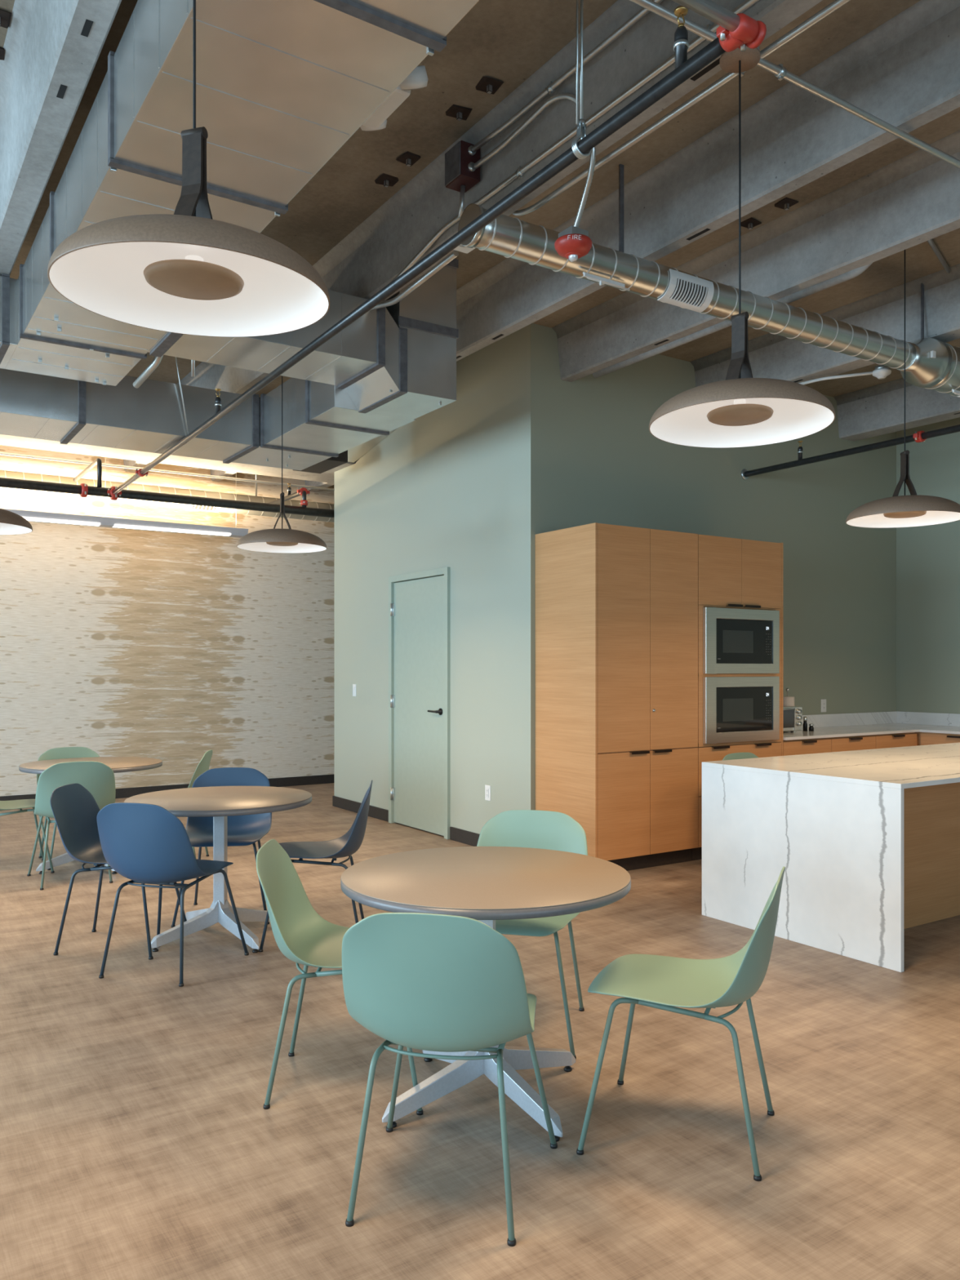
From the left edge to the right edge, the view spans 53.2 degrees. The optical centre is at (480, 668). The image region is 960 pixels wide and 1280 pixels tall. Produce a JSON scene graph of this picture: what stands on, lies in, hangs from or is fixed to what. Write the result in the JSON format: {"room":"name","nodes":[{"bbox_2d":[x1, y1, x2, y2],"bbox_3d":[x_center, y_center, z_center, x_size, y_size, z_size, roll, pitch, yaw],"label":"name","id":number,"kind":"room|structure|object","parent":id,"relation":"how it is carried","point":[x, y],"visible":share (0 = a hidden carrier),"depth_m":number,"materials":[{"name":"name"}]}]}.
{"room":"common room","nodes":[
{"label":"common room","id":0,"kind":"room"},
{"bbox_2d":[0,444,334,795],"bbox_3d":[-6.058,-0.545,8.906,12.740,3.870,0.140,0,0,-33],"label":"wall","id":1,"kind":"structure","parent":0,"point":[172,648],"depth_m":10.51,"materials":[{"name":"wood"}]},
{"bbox_2d":[0,773,334,800],"bbox_3d":[-5.957,1.337,8.880,12.600,0.105,0.014,0,0,-33],"label":"baseboard","id":2,"kind":"structure","parent":1,"relation":"attached to","point":[123,793],"depth_m":10.61,"materials":[{"name":"rubber"}]},
{"bbox_2d":[334,324,530,834],"bbox_3d":[-0.495,-0.545,8.317,0.140,3.870,3.337,0,0,-33],"label":"wall","id":3,"kind":"structure","parent":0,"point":[450,486],"depth_m":7.66,"materials":[{"name":"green paint"}]},
{"bbox_2d":[352,684,356,696],"bbox_3d":[-1.216,0.212,9.277,0.010,0.117,0.072,0,0,-33],"label":"light switch","id":4,"kind":"object","parent":3,"relation":"attached to","point":[354,686],"visible":1,"depth_m":9.26,"materials":[{"name":"white plastic"}]},
{"bbox_2d":[332,795,388,822],"bbox_3d":[-1.149,1.337,9.171,0.014,0.105,1.219,0,0,-33],"label":"baseboard","id":5,"kind":"structure","parent":3,"relation":"attached to","point":[379,813],"depth_m":9.22,"materials":[{"name":"rubber"}]},
{"bbox_2d":[347,428,396,462],"bbox_3d":[-1.192,-2.225,8.533,0.783,0.470,1.270,0,0,-33],"label":"duct","id":6,"kind":"object","parent":3,"relation":"attached to","point":[355,453],"visible":0.11,"depth_m":8.95,"materials":[{"name":"metal"}]},
{"bbox_2d":[388,566,450,839],"bbox_3d":[-0.489,0.282,8.253,0.200,2.215,1.020,0,0,-33],"label":"door","id":7,"kind":"structure","parent":3,"relation":"attached to","point":[420,602],"depth_m":8.20,"materials":[{"name":"green paint"}]},
{"bbox_2d":[449,826,479,846],"bbox_3d":[0.063,1.337,7.327,0.014,0.105,1.104,0,0,-33],"label":"baseboard","id":8,"kind":"structure","parent":3,"relation":"attached to","point":[471,838],"depth_m":7.60,"materials":[{"name":"rubber"}]},
{"bbox_2d":[484,784,490,800],"bbox_3d":[0.058,0.953,7.338,0.010,0.117,0.072,0,0,-33],"label":"wall outlet","id":9,"kind":"object","parent":3,"relation":"attached to","point":[487,788],"visible":1,"depth_m":7.33,"materials":[{"name":"white plastic"}]},
{"bbox_2d":[485,788,488,797],"bbox_3d":[0.056,0.953,7.337,0.004,0.068,0.034,0,0,-33],"label":"receptacle","id":10,"kind":"object","parent":9,"relation":"attached to","point":[486,789],"depth_m":7.33,"materials":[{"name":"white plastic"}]},
{"bbox_2d":[0,782,959,1279],"bbox_3d":[-0.916,1.450,3.287,15.280,0.120,15.300,0,0,-33],"label":"floor","id":11,"kind":"structure","parent":0,"point":[139,1141],"depth_m":2.98,"materials":[{"name":"wood"}]},
{"bbox_2d":[0,799,54,873],"bbox_3d":[-3.256,0.990,6.596,0.554,0.800,0.518,0,0,-31],"label":"dining chair","id":12,"kind":"object","parent":11,"relation":"on","point":[23,803],"visible":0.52,"depth_m":6.59,"materials":[{"name":"green plastic"}]},
{"bbox_2d":[36,746,99,870],"bbox_3d":[-2.926,0.990,6.972,0.518,0.800,0.554,0,0,-36],"label":"dining chair","id":13,"kind":"object","parent":11,"relation":"on","point":[64,752],"visible":0.17,"depth_m":7.15,"materials":[{"name":"green plastic"}]},
{"bbox_2d":[26,761,115,890],"bbox_3d":[-2.678,0.990,6.314,0.518,0.800,0.554,0,0,-29],"label":"dining chair","id":14,"kind":"object","parent":11,"relation":"on","point":[98,778],"visible":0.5,"depth_m":6.09,"materials":[{"name":"green plastic"}]},
{"bbox_2d":[18,756,162,874],"bbox_3d":[-2.724,1.027,6.742,0.932,0.726,0.932,0,0,45],"label":"round table","id":15,"kind":"object","parent":11,"relation":"on","point":[117,764],"visible":0.32,"depth_m":6.62,"materials":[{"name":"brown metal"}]},
{"bbox_2d":[49,782,186,959],"bbox_3d":[-1.822,0.990,4.846,0.554,0.800,0.518,0,0,3],"label":"dining chair","id":16,"kind":"object","parent":11,"relation":"on","point":[75,810],"visible":0.57,"depth_m":4.87,"materials":[{"name":"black plastic"}]},
{"bbox_2d":[96,802,248,986],"bbox_3d":[-1.442,0.990,4.469,0.518,0.800,0.554,0,0,16],"label":"dining chair","id":17,"kind":"object","parent":11,"relation":"on","point":[145,843],"visible":0.98,"depth_m":4.24,"materials":[{"name":"blue plastic"}]},
{"bbox_2d":[186,749,212,858],"bbox_3d":[-2.222,0.990,6.873,0.554,0.800,0.518,0,0,-5],"label":"dining chair","id":18,"kind":"object","parent":11,"relation":"on","point":[202,766],"visible":0.23,"depth_m":6.76,"materials":[{"name":"green plastic"}]},
{"bbox_2d":[124,786,311,952],"bbox_3d":[-1.341,1.027,4.952,0.932,0.726,0.932,0,0,-43],"label":"round table","id":19,"kind":"object","parent":11,"relation":"on","point":[220,802],"visible":0.91,"depth_m":4.90,"materials":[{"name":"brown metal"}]},
{"bbox_2d":[171,767,271,927],"bbox_3d":[-1.438,0.990,5.442,0.518,0.800,0.554,0,0,-8],"label":"dining chair","id":20,"kind":"object","parent":11,"relation":"on","point":[246,829],"visible":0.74,"depth_m":5.63,"materials":[{"name":"blue plastic"}]},
{"bbox_2d":[258,780,372,951],"bbox_3d":[-0.837,0.990,4.976,0.554,0.800,0.518,0,0,-5],"label":"dining chair","id":21,"kind":"object","parent":11,"relation":"on","point":[348,844],"visible":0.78,"depth_m":4.88,"materials":[{"name":"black plastic"}]},
{"bbox_2d":[256,839,423,1115],"bbox_3d":[-0.450,0.990,3.238,0.554,0.800,0.518,0,0,0],"label":"dining chair","id":22,"kind":"object","parent":11,"relation":"on","point":[305,938],"visible":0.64,"depth_m":3.29,"materials":[{"name":"green plastic"}]},
{"bbox_2d":[342,912,557,1246],"bbox_3d":[-0.080,0.990,2.577,0.518,0.800,0.554,0,0,11],"label":"dining chair","id":23,"kind":"object","parent":11,"relation":"on","point":[433,982],"visible":1,"depth_m":2.34,"materials":[{"name":"green plastic"}]},
{"bbox_2d":[340,846,631,1142],"bbox_3d":[0.018,1.027,3.114,0.932,0.726,0.932,0,0,-35],"label":"round table","id":24,"kind":"object","parent":11,"relation":"on","point":[486,885],"visible":0.8,"depth_m":2.99,"materials":[{"name":"beige laminate"}]},
{"bbox_2d":[476,809,587,1059],"bbox_3d":[0.158,0.990,3.728,0.518,0.800,0.554,0,0,15],"label":"dining chair","id":25,"kind":"object","parent":11,"relation":"on","point":[531,828],"visible":0.46,"depth_m":3.94,"materials":[{"name":"green plastic"}]},
{"bbox_2d":[534,522,697,871],"bbox_3d":[0.986,0.213,6.874,0.956,2.354,0.693,0,0,-33],"label":"pantry cabinet","id":26,"kind":"object","parent":11,"relation":"on","point":[616,606],"visible":0.92,"depth_m":6.59,"materials":[{"name":"brown wood"}]},
{"bbox_2d":[576,866,785,1181],"bbox_3d":[0.621,0.990,2.882,0.554,0.800,0.518,0,0,22],"label":"dining chair","id":27,"kind":"object","parent":11,"relation":"on","point":[666,983],"visible":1,"depth_m":2.79,"materials":[{"name":"green plastic"}]},
{"bbox_2d":[691,534,782,861],"bbox_3d":[1.772,0.212,7.391,0.918,2.356,0.693,0,0,-33],"label":"tall cabinet","id":28,"kind":"object","parent":11,"relation":"on","point":[735,573],"visible":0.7,"depth_m":7.07,"materials":[{"name":"brown wood"}]},
{"bbox_2d":[702,675,779,743],"bbox_3d":[1.937,0.302,7.106,0.792,0.483,0.048,0,0,-33],"label":"microwave oven","id":29,"kind":"object","parent":28,"relation":"in","point":[735,708],"visible":1,"depth_m":7.07,"materials":[{"name":"silver metal"}]},
{"bbox_2d":[702,607,779,674],"bbox_3d":[1.937,-0.200,7.106,0.792,0.481,0.048,0,0,-33],"label":"microwave oven","id":30,"kind":"object","parent":28,"relation":"in","point":[735,641],"visible":1,"depth_m":7.07,"materials":[{"name":"silver metal"}]},
{"bbox_2d":[722,752,758,759],"bbox_3d":[1.968,0.990,6.491,0.518,0.800,0.554,0,0,-33],"label":"dining chair","id":31,"kind":"object","parent":11,"relation":"on","point":[735,755],"visible":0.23,"depth_m":6.71,"materials":[{"name":"green plastic"}]},
{"bbox_2d":[782,737,831,755],"bbox_3d":[2.400,0.972,7.804,0.582,0.837,0.693,0,0,-33],"label":"base cabinet","id":32,"kind":"object","parent":11,"relation":"on","point":[806,746],"visible":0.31,"depth_m":7.52,"materials":[{"name":"brown wood"}]},
{"bbox_2d":[702,742,959,972],"bbox_3d":[2.834,0.959,5.715,2.985,0.862,1.227,0,0,-33],"label":"kitchen island","id":33,"kind":"object","parent":11,"relation":"on","point":[867,842],"visible":1,"depth_m":4.95,"materials":[{"name":"white stone"}]},
{"bbox_2d":[829,734,875,751],"bbox_3d":[2.889,0.972,8.125,0.584,0.837,0.693,0,0,-33],"label":"base cabinet","id":34,"kind":"object","parent":11,"relation":"on","point":[858,742],"visible":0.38,"depth_m":7.84,"materials":[{"name":"brown wood"}]},
{"bbox_2d":[873,732,916,748],"bbox_3d":[3.380,0.972,8.448,0.587,0.837,0.693,0,0,-33],"label":"base cabinet","id":35,"kind":"object","parent":11,"relation":"on","point":[897,740],"visible":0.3,"depth_m":8.16,"materials":[{"name":"brown wood"}]},
{"bbox_2d":[915,732,959,745],"bbox_3d":[4.465,0.972,7.986,0.722,0.837,2.640,0,0,-33],"label":"base cabinet","id":36,"kind":"object","parent":11,"relation":"on","point":[922,738],"visible":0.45,"depth_m":8.22,"materials":[{"name":"brown wood"}]},
{"bbox_2d":[782,723,959,740],"bbox_3d":[3.735,0.541,7.499,2.478,0.022,2.669,0,0,-33],"label":"countertop","id":37,"kind":"structure","parent":36,"relation":"on","point":[890,728],"depth_m":8.22,"materials":[{"name":"white stone"}]},
{"bbox_2d":[782,688,794,706],"bbox_3d":[2.611,0.349,8.143,0.140,0.362,0.140,0,0,-33],"label":"paper towel holder","id":38,"kind":"object","parent":37,"relation":"on","point":[788,700],"visible":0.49,"depth_m":8.10,"materials":[{"name":"metal"}]},
{"bbox_2d":[782,706,802,732],"bbox_3d":[2.406,0.422,7.923,0.445,0.215,0.322,0,0,-33],"label":"toaster oven","id":39,"kind":"object","parent":37,"relation":"on","point":[792,715],"visible":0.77,"depth_m":7.86,"materials":[{"name":"silver metal"}]},
{"bbox_2d":[803,716,807,731],"bbox_3d":[2.747,0.468,8.101,0.036,0.125,0.036,0,0,-33],"label":"grinder","id":40,"kind":"object","parent":37,"relation":"on","point":[805,718],"visible":1,"depth_m":8.09,"materials":[{"name":"black metal"}]},
{"bbox_2d":[808,724,813,731],"bbox_3d":[2.804,0.499,8.114,0.040,0.062,0.040,0,0,-33],"label":"jar","id":41,"kind":"object","parent":37,"relation":"on","point":[811,727],"visible":1,"depth_m":8.10,"materials":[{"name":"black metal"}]},
{"bbox_2d":[0,0,959,492],"bbox_3d":[-0.916,-2.330,3.287,15.280,0.700,15.300,0,0,-33],"label":"ceiling","id":42,"kind":"structure","parent":0,"point":[827,193],"depth_m":4.63,"materials":[{"name":"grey concrete"}]},
{"bbox_2d":[0,508,32,534],"bbox_3d":[-2.893,-1.460,5.494,0.600,1.306,0.600,0,0,28],"label":"pendant lamp","id":43,"kind":"object","parent":42,"relation":"hanging from","point":[11,523],"visible":1,"depth_m":5.50,"materials":[{"name":"grey metal"}]},
{"bbox_2d":[2,471,248,537],"bbox_3d":[-4.506,-1.944,8.993,4.750,1.073,0.200,0,0,-33],"label":"linear light","id":44,"kind":"object","parent":42,"relation":"hanging from","point":[30,516],"visible":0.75,"depth_m":9.58,"materials":[{"name":"silver metal"}]},
{"bbox_2d":[133,355,163,388],"bbox_3d":[-1.905,-2.071,5.563,0.056,0.819,0.394,0,0,-44],"label":"conduit","id":45,"kind":"object","parent":42,"relation":"hanging from","point":[156,362],"visible":0.23,"depth_m":5.58,"materials":[{"name":"metal"}]},
{"bbox_2d":[0,452,334,490],"bbox_3d":[-5.288,-1.925,7.953,12.100,0.054,0.024,0,0,-33],"label":"conduit","id":46,"kind":"object","parent":42,"relation":"attached to","point":[1,453],"visible":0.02,"depth_m":9.41,"materials":[{"name":"metal"}]},
{"bbox_2d":[0,457,334,518],"bbox_3d":[-5.278,-1.704,7.847,12.400,0.402,1.187,0,0,-33],"label":"pipe","id":47,"kind":"object","parent":42,"relation":"hanging from","point":[83,490],"visible":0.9,"depth_m":8.80,"materials":[{"name":"black metal"}]},
{"bbox_2d":[175,356,188,434],"bbox_3d":[-2.072,-2.044,6.579,0.009,0.874,0.189,0,0,33],"label":"rod","id":48,"kind":"object","parent":42,"relation":"hanging from","point":[175,357],"visible":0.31,"depth_m":6.61,"materials":[{"name":"metal"}]},
{"bbox_2d":[47,0,329,337],"bbox_3d":[-0.639,-1.468,2.147,0.600,1.290,0.599,0,0,-15],"label":"pendant lamp","id":49,"kind":"object","parent":42,"relation":"hanging from","point":[187,271],"visible":1,"depth_m":2.17,"materials":[{"name":"grey metal"}]},
{"bbox_2d":[191,360,195,377],"bbox_3d":[-1.930,-2.220,6.450,0.023,0.520,0.024,0,0,-33],"label":"strap","id":50,"kind":"object","parent":42,"relation":"hanging from","point":[193,362],"visible":0.34,"depth_m":6.44,"materials":[{"name":"metal"}]},
{"bbox_2d":[0,258,458,470],"bbox_3d":[-4.622,-2.030,4.288,9.187,0.859,2.459,0,0,-33],"label":"duct","id":51,"kind":"object","parent":42,"relation":"attached to","point":[394,366],"visible":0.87,"depth_m":6.12,"materials":[{"name":"metal"}]},
{"bbox_2d":[0,0,479,386],"bbox_3d":[-2.988,-1.923,0.257,7.489,0.383,8.712,0,0,-33],"label":"duct","id":52,"kind":"object","parent":42,"relation":"hanging from","point":[282,86],"visible":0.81,"depth_m":3.10,"materials":[{"name":"metal"}]},
{"bbox_2d":[360,65,427,131],"bbox_3d":[-0.384,-2.017,3.346,0.279,0.106,0.407,0,0,-33],"label":"emergency light","id":53,"kind":"object","parent":52,"relation":"attached to","point":[417,78],"visible":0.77,"depth_m":3.32,"materials":[{"name":"white plastic"}]},
{"bbox_2d":[255,474,257,496],"bbox_3d":[-2.469,-2.188,10.583,0.018,0.585,0.018,0,0,-11],"label":"hanger","id":54,"kind":"object","parent":42,"relation":"hanging from","point":[255,474],"visible":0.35,"depth_m":10.57,"materials":[{"name":"metal"}]},
{"bbox_2d":[0,470,334,522],"bbox_3d":[-5.645,-1.795,8.496,12.300,0.218,0.218,0,0,-33],"label":"spiral duct","id":55,"kind":"object","parent":54,"relation":"hanging from","point":[3,473],"visible":0.52,"depth_m":9.91,"materials":[{"name":"metal"}]},
{"bbox_2d":[186,504,220,512],"bbox_3d":[-2.938,-1.724,10.204,0.340,0.086,0.101,0,0,-33],"label":"register","id":56,"kind":"object","parent":55,"relation":"attached to","point":[190,507],"visible":0.66,"depth_m":10.20,"materials":[{"name":"white metal"}]},
{"bbox_2d":[236,375,327,553],"bbox_3d":[-1.343,-1.649,6.513,0.600,1.659,0.600,0,0,-19],"label":"pendant lamp","id":57,"kind":"object","parent":42,"relation":"hanging from","point":[289,540],"visible":0.98,"depth_m":6.46,"materials":[{"name":"grey metal"}]},
{"bbox_2d":[293,449,347,473],"bbox_3d":[-1.469,-1.917,8.789,0.280,0.135,0.602,0,0,-33],"label":"duct","id":58,"kind":"object","parent":42,"relation":"attached to","point":[331,463],"visible":0.38,"depth_m":8.68,"materials":[{"name":"grey metal"}]},
{"bbox_2d":[370,250,458,310],"bbox_3d":[-0.574,-2.071,5.345,0.125,0.110,1.472,0,0,-42],"label":"conduit","id":59,"kind":"object","parent":42,"relation":"attached to","point":[454,254],"visible":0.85,"depth_m":5.06,"materials":[{"name":"metal"}]},
{"bbox_2d":[444,140,479,217],"bbox_3d":[-0.080,-2.259,4.453,0.111,0.302,0.150,0,0,-33],"label":"junction box","id":60,"kind":"object","parent":42,"relation":"attached to","point":[460,174],"visible":0.96,"depth_m":4.42,"materials":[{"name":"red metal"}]},
{"bbox_2d":[453,244,475,253],"bbox_3d":[-0.076,-2.026,4.575,0.120,0.048,0.130,0,0,-33],"label":"sensor","id":61,"kind":"object","parent":42,"relation":"attached to","point":[460,248],"visible":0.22,"depth_m":4.61,"materials":[{"name":"white plastic"}]},
{"bbox_2d":[473,93,595,227],"bbox_3d":[0.250,-2.095,4.147,0.209,0.503,0.704,0,0,-33],"label":"conduit","id":62,"kind":"object","parent":42,"relation":"hanging from","point":[570,96],"visible":0.76,"depth_m":4.01,"materials":[{"name":"metal"}]},
{"bbox_2d":[554,225,591,262],"bbox_3d":[0.398,-1.799,4.091,0.160,0.124,0.160,0,0,-33],"label":"fire alarm","id":63,"kind":"object","parent":62,"relation":"hanging from","point":[572,243],"visible":1,"depth_m":4.05,"materials":[{"name":"metal"}]},
{"bbox_2d":[471,0,662,151],"bbox_3d":[1.264,-2.375,2.435,0.044,0.049,4.681,0,0,-33],"label":"conduit","id":64,"kind":"object","parent":42,"relation":"attached to","point":[551,87],"visible":1,"depth_m":3.85,"materials":[{"name":"metal"}]},
{"bbox_2d":[388,0,759,284],"bbox_3d":[0.666,-2.094,3.430,0.065,0.192,4.601,0,0,-34],"label":"conduit","id":65,"kind":"object","parent":42,"relation":"attached to","point":[746,4],"visible":0.64,"depth_m":3.86,"materials":[{"name":"metal"}]},
{"bbox_2d":[571,0,591,159],"bbox_3d":[0.323,-2.051,3.045,0.066,0.858,0.024,0,0,-33],"label":"hanger","id":66,"kind":"object","parent":42,"relation":"hanging from","point":[581,131],"visible":0.85,"depth_m":3.04,"materials":[{"name":"metal"}]},
{"bbox_2d":[112,0,766,494],"bbox_3d":[-2.697,-1.689,4.566,3.510,0.298,7.246,0,0,-33],"label":"pipe","id":67,"kind":"object","parent":66,"relation":"hanging from","point":[740,30],"visible":1,"depth_m":3.05,"materials":[{"name":"black metal"}]},
{"bbox_2d":[618,164,623,252],"bbox_3d":[0.697,-2.252,4.724,0.025,0.455,0.010,0,0,-33],"label":"hanger","id":68,"kind":"object","parent":42,"relation":"hanging from","point":[620,166],"visible":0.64,"depth_m":4.72,"materials":[{"name":"grey metal"}]},
{"bbox_2d":[592,320,731,377],"bbox_3d":[1.254,-2.110,6.239,0.052,0.052,1.550,0,0,-33],"label":"beam","id":69,"kind":"structure","parent":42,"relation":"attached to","point":[726,323],"depth_m":6.28,"materials":[{"name":"metal"}]},
{"bbox_2d":[511,0,849,216],"bbox_3d":[1.287,-2.277,2.786,0.032,0.408,4.242,0,0,-33],"label":"conduit","id":70,"kind":"object","parent":42,"relation":"attached to","point":[836,4],"visible":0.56,"depth_m":3.57,"materials":[{"name":"metal"}]},
{"bbox_2d":[457,203,959,396],"bbox_3d":[2.536,-1.955,5.927,6.190,0.298,0.298,0,0,-33],"label":"spiral duct","id":71,"kind":"object","parent":42,"relation":"hanging from","point":[931,363],"visible":0.88,"depth_m":5.10,"materials":[{"name":"metal"}]},
{"bbox_2d":[582,271,630,290],"bbox_3d":[0.609,-1.849,4.596,0.293,0.044,0.017,0,0,-33],"label":"rod","id":72,"kind":"object","parent":71,"relation":"attached to","point":[601,280],"visible":1,"depth_m":4.58,"materials":[{"name":"white metal"}]},
{"bbox_2d":[657,268,714,312],"bbox_3d":[1.054,-1.929,4.901,0.305,0.131,0.100,0,0,-33],"label":"register","id":73,"kind":"object","parent":71,"relation":"attached to","point":[685,291],"visible":1,"depth_m":4.88,"materials":[{"name":"white metal"}]},
{"bbox_2d":[951,388,959,395],"bbox_3d":[3.270,-1.789,6.346,0.503,0.044,0.017,0,0,-33],"label":"rod","id":74,"kind":"object","parent":71,"relation":"attached to","point":[955,392],"visible":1,"depth_m":6.22,"materials":[{"name":"white metal"}]},
{"bbox_2d":[629,0,959,168],"bbox_3d":[1.268,-2.085,3.496,10.960,0.051,0.035,0,0,-33],"label":"conduit","id":75,"kind":"object","parent":42,"relation":"attached to","point":[780,72],"visible":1,"depth_m":3.44,"materials":[{"name":"metal"}]},
{"bbox_2d":[776,262,871,303],"bbox_3d":[1.878,-2.138,5.290,0.052,0.108,0.703,0,0,-33],"label":"beam","id":76,"kind":"structure","parent":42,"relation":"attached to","point":[853,273],"depth_m":5.25,"materials":[{"name":"metal"}]},
{"bbox_2d":[798,371,872,384],"bbox_3d":[2.490,-2.083,6.918,0.694,0.027,0.094,0,0,37],"label":"conduit","id":77,"kind":"object","parent":42,"relation":"attached to","point":[868,372],"visible":0.85,"depth_m":6.84,"materials":[{"name":"plastic"}]},
{"bbox_2d":[872,364,891,379],"bbox_3d":[2.823,-2.079,6.738,0.128,0.081,0.128,0,0,-33],"label":"smoke detector","id":78,"kind":"object","parent":77,"relation":"attached to","point":[881,371],"visible":1,"depth_m":6.70,"materials":[{"name":"white plastic"}]},
{"bbox_2d":[741,424,959,479],"bbox_3d":[4.177,-2.037,5.169,0.122,0.887,7.049,0,0,-33],"label":"pipe","id":79,"kind":"object","parent":42,"relation":"hanging from","point":[919,436],"visible":1,"depth_m":7.23,"materials":[{"name":"black metal"}]},
{"bbox_2d":[845,249,959,528],"bbox_3d":[2.308,-1.643,5.209,0.600,1.671,0.600,0,0,-5],"label":"pendant lamp","id":80,"kind":"object","parent":42,"relation":"hanging from","point":[914,509],"visible":0.94,"depth_m":5.20,"materials":[{"name":"grey metal"}]},
{"bbox_2d":[920,283,924,338],"bbox_3d":[2.826,-2.283,6.124,0.020,0.395,0.010,0,0,-33],"label":"hanger","id":81,"kind":"object","parent":42,"relation":"hanging from","point":[922,284],"visible":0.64,"depth_m":6.12,"materials":[{"name":"grey metal"}]},
{"bbox_2d":[927,239,951,273],"bbox_3d":[2.547,-2.455,5.456,0.025,0.025,1.181,0,0,37],"label":"conduit","id":82,"kind":"object","parent":42,"relation":"attached to","point":[934,247],"visible":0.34,"depth_m":5.69,"materials":[{"name":"grey metal"}]},
{"bbox_3d":[0.876,-2.080,3.227,0.124,0.060,0.124,0,0,-33],"label":"junction box","id":83,"kind":"object","parent":42,"relation":"attached to","visible":0},
{"bbox_2d":[648,45,835,448],"bbox_3d":[0.871,-1.427,3.212,0.600,1.240,0.600,0,0,45],"label":"pendant lamp","id":84,"kind":"object","parent":83,"relation":"hanging from","point":[741,410],"visible":1,"depth_m":3.22,"materials":[{"name":"grey metal"}]},
{"bbox_2d":[530,323,896,809],"bbox_3d":[2.163,-0.545,8.147,4.395,3.870,0.140,0,0,-33],"label":"wall","id":85,"kind":"structure","parent":0,"point":[595,457],"depth_m":8.16,"materials":[{"name":"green paint"}]},
{"bbox_2d":[821,698,826,711],"bbox_3d":[3.113,0.338,8.682,0.072,0.117,0.010,0,0,-33],"label":"wall outlet","id":86,"kind":"object","parent":85,"relation":"attached to","point":[823,701],"visible":1,"depth_m":8.68,"materials":[{"name":"white plastic"}]},
{"bbox_2d":[802,711,959,728],"bbox_3d":[3.735,0.473,7.499,2.478,0.114,2.669,0,0,-33],"label":"backsplash","id":87,"kind":"structure","parent":85,"relation":"attached to","point":[895,717],"depth_m":8.93,"materials":[{"name":"white stone"}]},
{"bbox_2d":[896,417,959,713],"bbox_3d":[6.735,-0.545,5.319,0.140,3.870,9.890,0,0,-33],"label":"wall","id":88,"kind":"structure","parent":0,"point":[928,557],"depth_m":9.02,"materials":[{"name":"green paint"}]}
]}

